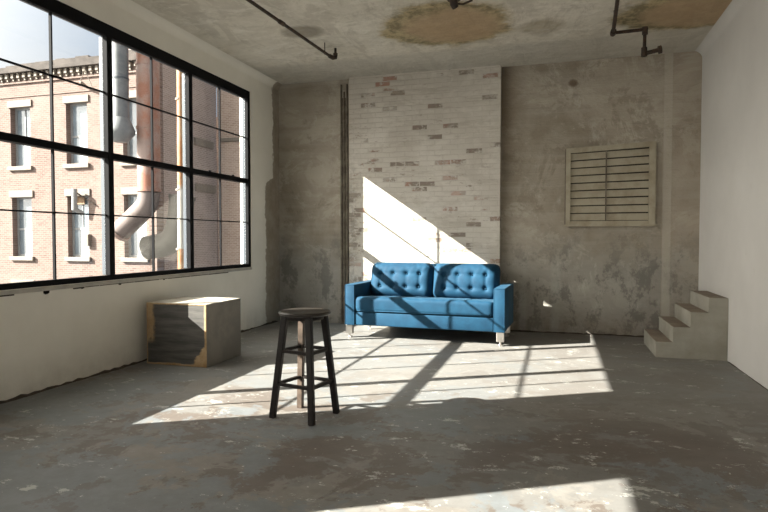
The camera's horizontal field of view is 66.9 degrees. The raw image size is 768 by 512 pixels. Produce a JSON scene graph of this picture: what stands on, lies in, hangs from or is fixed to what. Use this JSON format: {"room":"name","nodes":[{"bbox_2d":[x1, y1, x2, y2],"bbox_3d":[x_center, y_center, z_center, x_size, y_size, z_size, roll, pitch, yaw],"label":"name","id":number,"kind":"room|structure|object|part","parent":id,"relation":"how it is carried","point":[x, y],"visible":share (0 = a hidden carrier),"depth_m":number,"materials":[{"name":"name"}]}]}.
{"room":"industrial loft","nodes":[
{"label":"industrial loft","id":0,"kind":"room"},
{"bbox_2d":[0,0,279,400],"bbox_3d":[-3.342,-0.575,2.567,0.158,3.390,12.239,1,2,17],"label":"wall","id":1,"kind":"structure","parent":0,"point":[57,337],"depth_m":5.48,"materials":[{"name":"beige paint"}]},
{"bbox_2d":[0,272,227,296],"bbox_3d":[-2.481,0.265,5.203,0.008,0.038,3.993,1,2,17],"label":"trim","id":2,"kind":"structure","parent":1,"relation":"attached to","point":[44,292],"depth_m":5.34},
{"bbox_2d":[0,0,250,289],"bbox_3d":[-2.440,-0.935,5.450,0.108,2.292,4.560,1,2,17],"label":"window","id":3,"kind":"structure","parent":1,"relation":"in","point":[109,34],"depth_m":5.38,"materials":[{"name":"black paint"}]},
{"bbox_2d":[0,267,251,295],"bbox_3d":[-2.412,0.231,5.478,0.050,0.031,4.560,1,2,17],"label":"trim","id":4,"kind":"structure","parent":1,"relation":"attached to","point":[18,291],"depth_m":5.19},
{"bbox_2d":[0,321,277,403],"bbox_3d":[-2.889,1.069,3.787,0.049,0.027,9.539,1,2,17],"label":"baseboard","id":5,"kind":"structure","parent":1,"relation":"attached to","point":[20,396],"depth_m":4.89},
{"bbox_2d":[106,0,281,90],"bbox_3d":[-3.218,-2.217,2.479,0.110,0.110,12.239,1,2,17],"label":"trim","id":6,"kind":"structure","parent":1,"relation":"attached to","point":[129,6],"depth_m":6.29,"materials":[{"name":"beige paint"}]},
{"bbox_2d":[0,321,767,511],"bbox_3d":[-0.620,1.294,1.812,6.000,0.300,12.839,1,2,17],"label":"floor","id":7,"kind":"structure","parent":0,"point":[428,420],"depth_m":3.64,"materials":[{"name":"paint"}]},
{"bbox_2d":[146,296,240,367],"bbox_3d":[-1.865,0.729,5.743,0.659,0.588,0.609,1,2,17],"label":"block","id":8,"kind":"object","parent":7,"relation":"on","point":[191,331],"visible":1,"depth_m":5.48,"materials":[{"name":"wood"}]},
{"bbox_2d":[269,308,339,425],"bbox_3d":[-0.535,0.724,3.918,0.367,0.716,0.351,1,2,28],"label":"bar stool","id":9,"kind":"object","parent":7,"relation":"on","point":[305,317],"visible":1,"depth_m":3.86,"materials":[{"name":"black wood"}]},
{"bbox_3d":[-0.702,0.740,3.878,0.136,0.687,0.053,0,2,-12],"label":"leg","id":10,"kind":"part","parent":9,"relation":"part of","materials":[{"name":"brown wood"}]},
{"bbox_3d":[-0.579,0.734,4.066,0.054,0.686,0.128,-1,2,-17],"label":"leg","id":11,"kind":"part","parent":9,"relation":"part of","materials":[{"name":"brown wood"}]},
{"bbox_3d":[-0.531,0.382,3.905,0.352,0.032,0.352,1,2,17],"label":"seat","id":12,"kind":"part","parent":9,"relation":"part of","materials":[{"name":"black wood"}]},
{"bbox_3d":[-0.477,0.744,3.750,0.054,0.687,0.137,-1,2,-17],"label":"leg","id":13,"kind":"part","parent":9,"relation":"part of","materials":[{"name":"brown wood"}]},
{"bbox_3d":[-0.367,0.737,3.958,0.134,0.686,0.053,0,2,-13],"label":"leg","id":14,"kind":"part","parent":9,"relation":"part of","materials":[{"name":"brown wood"}]},
{"bbox_2d":[345,262,513,345],"bbox_3d":[0.586,0.535,7.157,1.906,0.886,0.987,1,2,19],"label":"sofa","id":15,"kind":"object","parent":7,"relation":"on","point":[447,296],"visible":1,"depth_m":6.94,"materials":[{"name":"blue fabric"}]},
{"bbox_3d":[-0.414,0.881,7.035,0.086,0.108,0.055,1,2,19],"label":"leg","id":16,"kind":"part","parent":15,"relation":"part of","materials":[{"name":"metal"}]},
{"bbox_3d":[-0.277,0.574,7.386,0.126,0.489,0.845,1,2,19],"label":"arm","id":17,"kind":"part","parent":15,"relation":"part of","materials":[{"name":"blue fabric"}]},
{"bbox_2d":[370,262,433,296],"bbox_3d":[0.226,0.306,7.385,0.825,0.455,0.247,1,-12,19],"label":"cushion","id":18,"kind":"object","parent":15,"relation":"on","point":[387,278],"depth_m":7.28,"materials":[{"name":"blue fabric"}]},
{"bbox_2d":[355,295,492,316],"bbox_3d":[0.531,0.576,7.000,1.646,0.188,0.652,1,2,19],"label":"seat cushion","id":19,"kind":"object","parent":15,"relation":"on","point":[373,305],"depth_m":6.75,"materials":[{"name":"blue fabric"}]},
{"bbox_2d":[433,263,499,298],"bbox_3d":[1.004,0.315,7.118,0.815,0.455,0.247,1,-12,19],"label":"cushion","id":20,"kind":"object","parent":15,"relation":"on","point":[450,280],"depth_m":7.02,"materials":[{"name":"blue fabric"}]},
{"bbox_3d":[1.294,0.899,6.450,0.086,0.108,0.055,1,2,19],"label":"leg","id":21,"kind":"part","parent":15,"relation":"part of","materials":[{"name":"metal"}]},
{"bbox_3d":[1.406,0.592,6.809,0.128,0.489,0.845,1,2,19],"label":"arm","id":22,"kind":"part","parent":15,"relation":"part of","materials":[{"name":"blue fabric"}]},
{"bbox_2d":[644,290,728,360],"bbox_3d":[3.163,0.703,6.156,0.648,0.613,0.846,1,2,17],"label":"concrete steps","id":23,"kind":"structure","parent":7,"relation":"on","point":[698,329],"depth_m":5.77,"materials":[{"name":"grey concrete"}]},
{"bbox_2d":[132,0,731,83],"bbox_3d":[-0.620,-2.394,1.697,6.000,0.300,12.839,1,2,17],"label":"ceiling","id":24,"kind":"structure","parent":0,"point":[370,37],"depth_m":6.13,"materials":[{"name":"paint"}]},
{"bbox_2d":[246,0,337,59],"bbox_3d":[-1.349,-2.262,4.594,0.069,0.147,4.569,1,2,20],"label":"pipe","id":25,"kind":"object","parent":24,"relation":"hanging from","point":[282,23],"visible":1,"depth_m":5.80,"materials":[{"name":"metal"}]},
{"bbox_2d":[447,0,472,9],"bbox_3d":[0.693,-2.312,5.318,0.238,0.095,0.130,1,2,17],"label":"pipe stub","id":26,"kind":"object","parent":24,"relation":"attached to","point":[454,4],"visible":1,"depth_m":5.31,"materials":[{"name":"metal"}]},
{"bbox_3d":[0.726,-2.320,5.318,0.176,0.040,0.040,1,2,17],"label":"bent arm","id":27,"kind":"part","parent":26,"relation":"part of","materials":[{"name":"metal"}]},
{"bbox_2d":[610,0,662,56],"bbox_3d":[2.293,-2.167,5.127,0.492,0.368,1.658,1,2,19],"label":"drain pipe","id":28,"kind":"object","parent":24,"relation":"hanging from","point":[644,30],"visible":1,"depth_m":5.82,"materials":[{"name":"metal"}]},
{"bbox_2d":[279,54,663,335],"bbox_3d":[1.173,-0.736,7.759,6.000,3.390,0.300,1,2,17],"label":"wall","id":29,"kind":"structure","parent":0,"point":[586,279],"depth_m":7.35,"materials":[{"name":"concrete"}]},
{"bbox_2d":[280,79,348,88],"bbox_3d":[-0.993,-2.413,8.165,1.112,0.070,0.070,1,2,17],"label":"trim","id":30,"kind":"structure","parent":29,"relation":"attached to","point":[342,81],"depth_m":8.18,"materials":[{"name":"concrete"}]},
{"bbox_2d":[340,84,347,323],"bbox_3d":[-0.549,-0.711,8.091,0.106,3.320,0.050,1,2,17],"label":"channel","id":31,"kind":"object","parent":29,"relation":"attached to","point":[343,101],"visible":0.81,"depth_m":8.07,"materials":[{"name":"black metal"}]},
{"bbox_2d":[349,65,501,283],"bbox_3d":[0.515,-0.735,7.752,2.046,3.390,0.111,1,2,17],"label":"wall pier","id":32,"kind":"object","parent":29,"relation":"attached to","point":[425,146],"visible":0.64,"depth_m":7.67,"materials":[{"name":"brick"}]},
{"bbox_2d":[510,330,643,336],"bbox_3d":[2.599,0.968,7.198,2.284,0.019,0.069,1,2,17],"label":"baseboard","id":33,"kind":"structure","parent":29,"relation":"attached to","point":[510,330],"depth_m":7.27,"materials":[{"name":"grey concrete"}]},
{"bbox_2d":[564,141,656,226],"bbox_3d":[2.756,-0.867,7.092,1.063,1.007,0.065,1,2,17],"label":"air vent","id":34,"kind":"object","parent":29,"relation":"in","point":[606,185],"visible":1,"depth_m":7.08,"materials":[{"name":"beige wood"}]},
{"bbox_3d":[2.293,-0.862,7.233,0.055,0.945,0.060,1,2,17],"label":"rail","id":35,"kind":"part","parent":34,"relation":"part of","materials":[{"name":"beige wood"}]},
{"bbox_3d":[2.710,-0.860,7.090,0.015,0.850,0.008,1,2,17],"label":"rod","id":36,"kind":"part","parent":34,"relation":"part of","materials":[{"name":"brown metal"}]},
{"bbox_3d":[2.750,-0.408,7.116,0.896,0.045,0.050,1,2,17],"label":"rail","id":37,"kind":"part","parent":34,"relation":"part of","materials":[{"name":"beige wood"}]},
{"bbox_3d":[2.749,-1.320,7.084,0.896,0.100,0.058,1,2,17],"label":"rail","id":38,"kind":"part","parent":34,"relation":"part of","materials":[{"name":"beige wood"}]},
{"bbox_3d":[3.213,-0.873,6.958,0.072,0.985,0.060,1,2,17],"label":"rail","id":39,"kind":"part","parent":34,"relation":"part of","materials":[{"name":"beige wood"}]},
{"bbox_2d":[661,53,673,315],"bbox_3d":[3.383,-0.710,6.946,0.100,3.390,0.016,1,2,17],"label":"trim","id":40,"kind":"structure","parent":29,"relation":"attached to","point":[668,57],"depth_m":6.93,"materials":[{"name":"concrete"}]},
{"bbox_2d":[670,51,701,316],"bbox_3d":[3.577,-0.709,6.889,0.304,3.390,0.013,1,2,17],"label":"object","id":41,"kind":"structure","parent":29,"relation":"attached to","point":[687,72],"depth_m":6.88,"materials":[{"name":"concrete"}]},
{"bbox_2d":[698,0,767,388],"bbox_3d":[2.113,-0.524,0.939,0.296,3.390,12.239,1,2,17],"label":"wall","id":42,"kind":"structure","parent":0,"point":[733,225],"depth_m":5.34,"materials":[{"name":"white paint"}]},
{"bbox_2d":[695,0,747,56],"bbox_3d":[1.923,-2.169,0.945,0.110,0.110,12.239,1,2,17],"label":"trim","id":43,"kind":"structure","parent":42,"relation":"attached to","point":[735,6],"depth_m":5.89,"materials":[{"name":"white paint"}]},
{"bbox_2d":[728,362,767,389],"bbox_3d":[2.432,1.117,2.597,0.020,0.006,6.300,1,2,17],"label":"baseboard","id":44,"kind":"structure","parent":42,"relation":"attached to","point":[728,362],"depth_m":4.99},
{"label":"outside","id":45,"kind":"structure","parent":0,"visible":0},
{"bbox_2d":[139,194,195,259],"bbox_3d":[-7.496,-1.014,20.269,1.973,2.296,0.895,1,2,17],"label":"duct","id":46,"kind":"object","parent":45,"point":[166,242],"visible":0.64,"depth_m":19.91,"materials":[{"name":"grey metal"}]},
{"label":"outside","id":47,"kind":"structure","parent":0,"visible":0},
{"bbox_2d":[112,42,134,142],"bbox_3d":[-8.648,-6.312,18.988,0.920,5.161,0.920,1,2,17],"label":"duct","id":48,"kind":"object","parent":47,"point":[123,129],"visible":0.66,"depth_m":18.78,"materials":[{"name":"metal"}]},
{"bbox_2d":[113,116,134,142],"bbox_3d":[-8.648,-4.137,19.055,0.920,0.810,0.920,1,2,17],"label":"hood","id":49,"kind":"object","parent":48,"relation":"attached to","point":[123,129],"depth_m":18.79,"materials":[{"name":"grey metal"}]},
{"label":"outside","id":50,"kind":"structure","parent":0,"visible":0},
{"bbox_3d":[-26.470,8.616,23.832,55.800,0.300,90.000,1,2,17],"label":"ground","id":51,"kind":"structure","parent":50,"visible":0},
{"bbox_2d":[0,50,217,283],"bbox_3d":[-14.665,0.329,27.638,16.100,16.030,9.465,1,2,17],"label":"brick building","id":52,"kind":"structure","parent":51,"relation":"on","point":[26,254],"depth_m":22.47,"materials":[{"name":"beige brick"}]},
{"bbox_3d":[-14.353,-3.463,22.972,1.200,0.160,0.200,1,2,17],"label":"sill","id":53,"kind":"part","parent":52,"relation":"part of","materials":[{"name":"beige stone"}]},
{"bbox_3d":[-14.353,0.095,23.082,1.200,0.160,0.200,1,2,17],"label":"sill","id":54,"kind":"part","parent":52,"relation":"part of","materials":[{"name":"beige stone"}]},
{"bbox_3d":[-14.277,-4.725,23.187,0.840,2.170,0.010,1,2,17],"label":"pane","id":55,"kind":"part","parent":52,"relation":"part of","materials":[{"name":"grey glass"}]},
{"bbox_3d":[-14.277,-1.177,23.297,0.840,2.190,0.010,1,2,17],"label":"pane","id":56,"kind":"part","parent":52,"relation":"part of","materials":[{"name":"grey glass"}]},
{"bbox_2d":[24,146,30,164],"bbox_3d":[-14.124,-4.117,23.139,0.490,0.936,0.020,1,2,17],"label":"blind","id":57,"kind":"object","parent":52,"relation":"hanging from","point":[27,149],"depth_m":23.16,"materials":[{"name":"white fabric"}]},
{"bbox_2d":[25,230,32,253],"bbox_3d":[-14.158,-0.563,23.259,0.560,0.946,0.020,1,2,17],"label":"blind","id":58,"kind":"object","parent":52,"relation":"hanging from","point":[28,233],"depth_m":23.28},
{"bbox_3d":[-11.717,-3.439,22.186,1.200,0.160,0.200,1,2,17],"label":"sill","id":59,"kind":"part","parent":52,"relation":"part of","materials":[{"name":"beige stone"}]},
{"bbox_3d":[-11.717,0.120,22.296,1.200,0.160,0.200,1,2,17],"label":"sill","id":60,"kind":"part","parent":52,"relation":"part of","materials":[{"name":"beige stone"}]},
{"bbox_3d":[-11.642,-4.701,22.401,0.840,2.170,0.010,1,2,17],"label":"pane","id":61,"kind":"part","parent":52,"relation":"part of","materials":[{"name":"grey glass"}]},
{"bbox_3d":[-15.875,-6.729,23.450,16.050,0.920,0.360,1,2,17],"label":"cornice","id":62,"kind":"part","parent":52,"relation":"part of","materials":[{"name":"pink brick"}]},
{"bbox_3d":[-11.642,-1.153,22.510,0.840,2.190,0.010,1,2,17],"label":"pane","id":63,"kind":"part","parent":52,"relation":"part of","materials":[{"name":"grey glass"}]},
{"bbox_2d":[80,137,87,161],"bbox_3d":[-11.489,-4.092,22.353,0.490,0.936,0.020,1,2,17],"label":"blind","id":64,"kind":"object","parent":52,"relation":"hanging from","point":[83,140],"depth_m":22.36,"materials":[{"name":"white fabric"}]},
{"bbox_2d":[80,230,88,253],"bbox_3d":[-11.523,-0.539,22.473,0.560,0.946,0.020,1,2,17],"label":"blind","id":65,"kind":"object","parent":52,"relation":"hanging from","point":[83,249],"depth_m":22.50,"materials":[{"name":"white"}]},
{"bbox_3d":[-11.257,-2.155,21.931,0.713,0.499,0.059,0,2,0],"label":"flue arm","id":66,"kind":"part","parent":52,"relation":"part of","materials":[{"name":"metal"}]},
{"bbox_3d":[-9.207,-3.415,21.437,1.200,0.160,0.200,1,2,17],"label":"sill","id":67,"kind":"part","parent":52,"relation":"part of","materials":[{"name":"beige stone"}]},
{"bbox_3d":[-9.131,-4.678,21.652,0.840,2.170,0.010,1,2,17],"label":"pane","id":68,"kind":"part","parent":52,"relation":"part of","materials":[{"name":"grey glass"}]},
{"bbox_3d":[-9.207,0.143,21.547,1.200,0.160,0.200,1,2,17],"label":"sill","id":69,"kind":"part","parent":52,"relation":"part of","materials":[{"name":"beige stone"}]},
{"bbox_3d":[-9.131,-1.129,21.762,0.840,2.190,0.010,1,2,17],"label":"pane","id":70,"kind":"part","parent":52,"relation":"part of","materials":[{"name":"grey glass"}]},
{"bbox_2d":[136,230,146,254],"bbox_3d":[-9.012,-0.516,21.724,0.560,0.946,0.020,1,2,17],"label":"blind","id":71,"kind":"object","parent":52,"relation":"hanging from","point":[139,233],"depth_m":21.76,"materials":[{"name":"white"}]},
{"bbox_2d":[129,49,217,269],"bbox_3d":[-8.817,-3.532,23.598,2.550,24.000,3.530,1,2,17],"label":"building","id":72,"kind":"structure","parent":51,"relation":"on","point":[203,94],"depth_m":23.71,"materials":[{"name":"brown brick"}]},
{"bbox_2d":[175,70,184,268],"bbox_3d":[-5.896,0.177,16.905,0.309,17.001,0.239,1,2,17],"label":"pipe","id":73,"kind":"object","parent":51,"relation":"on","point":[179,189],"visible":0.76,"depth_m":16.73,"materials":[{"name":"beige metal"}]},
{"bbox_2d":[217,88,240,265],"bbox_3d":[-1.701,-4.652,27.458,9.040,26.000,8.100,1,2,17],"label":"building","id":74,"kind":"structure","parent":51,"relation":"on","point":[230,104],"depth_m":24.83,"materials":[{"name":"beige brick"}]},
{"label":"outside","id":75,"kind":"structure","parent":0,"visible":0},
{"bbox_2d":[115,52,161,241],"bbox_3d":[-8.472,-4.701,19.716,1.896,8.426,0.780,1,2,17],"label":"duct","id":76,"kind":"object","parent":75,"point":[125,227],"visible":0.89,"depth_m":19.32,"materials":[{"name":"metal"}]}
]}

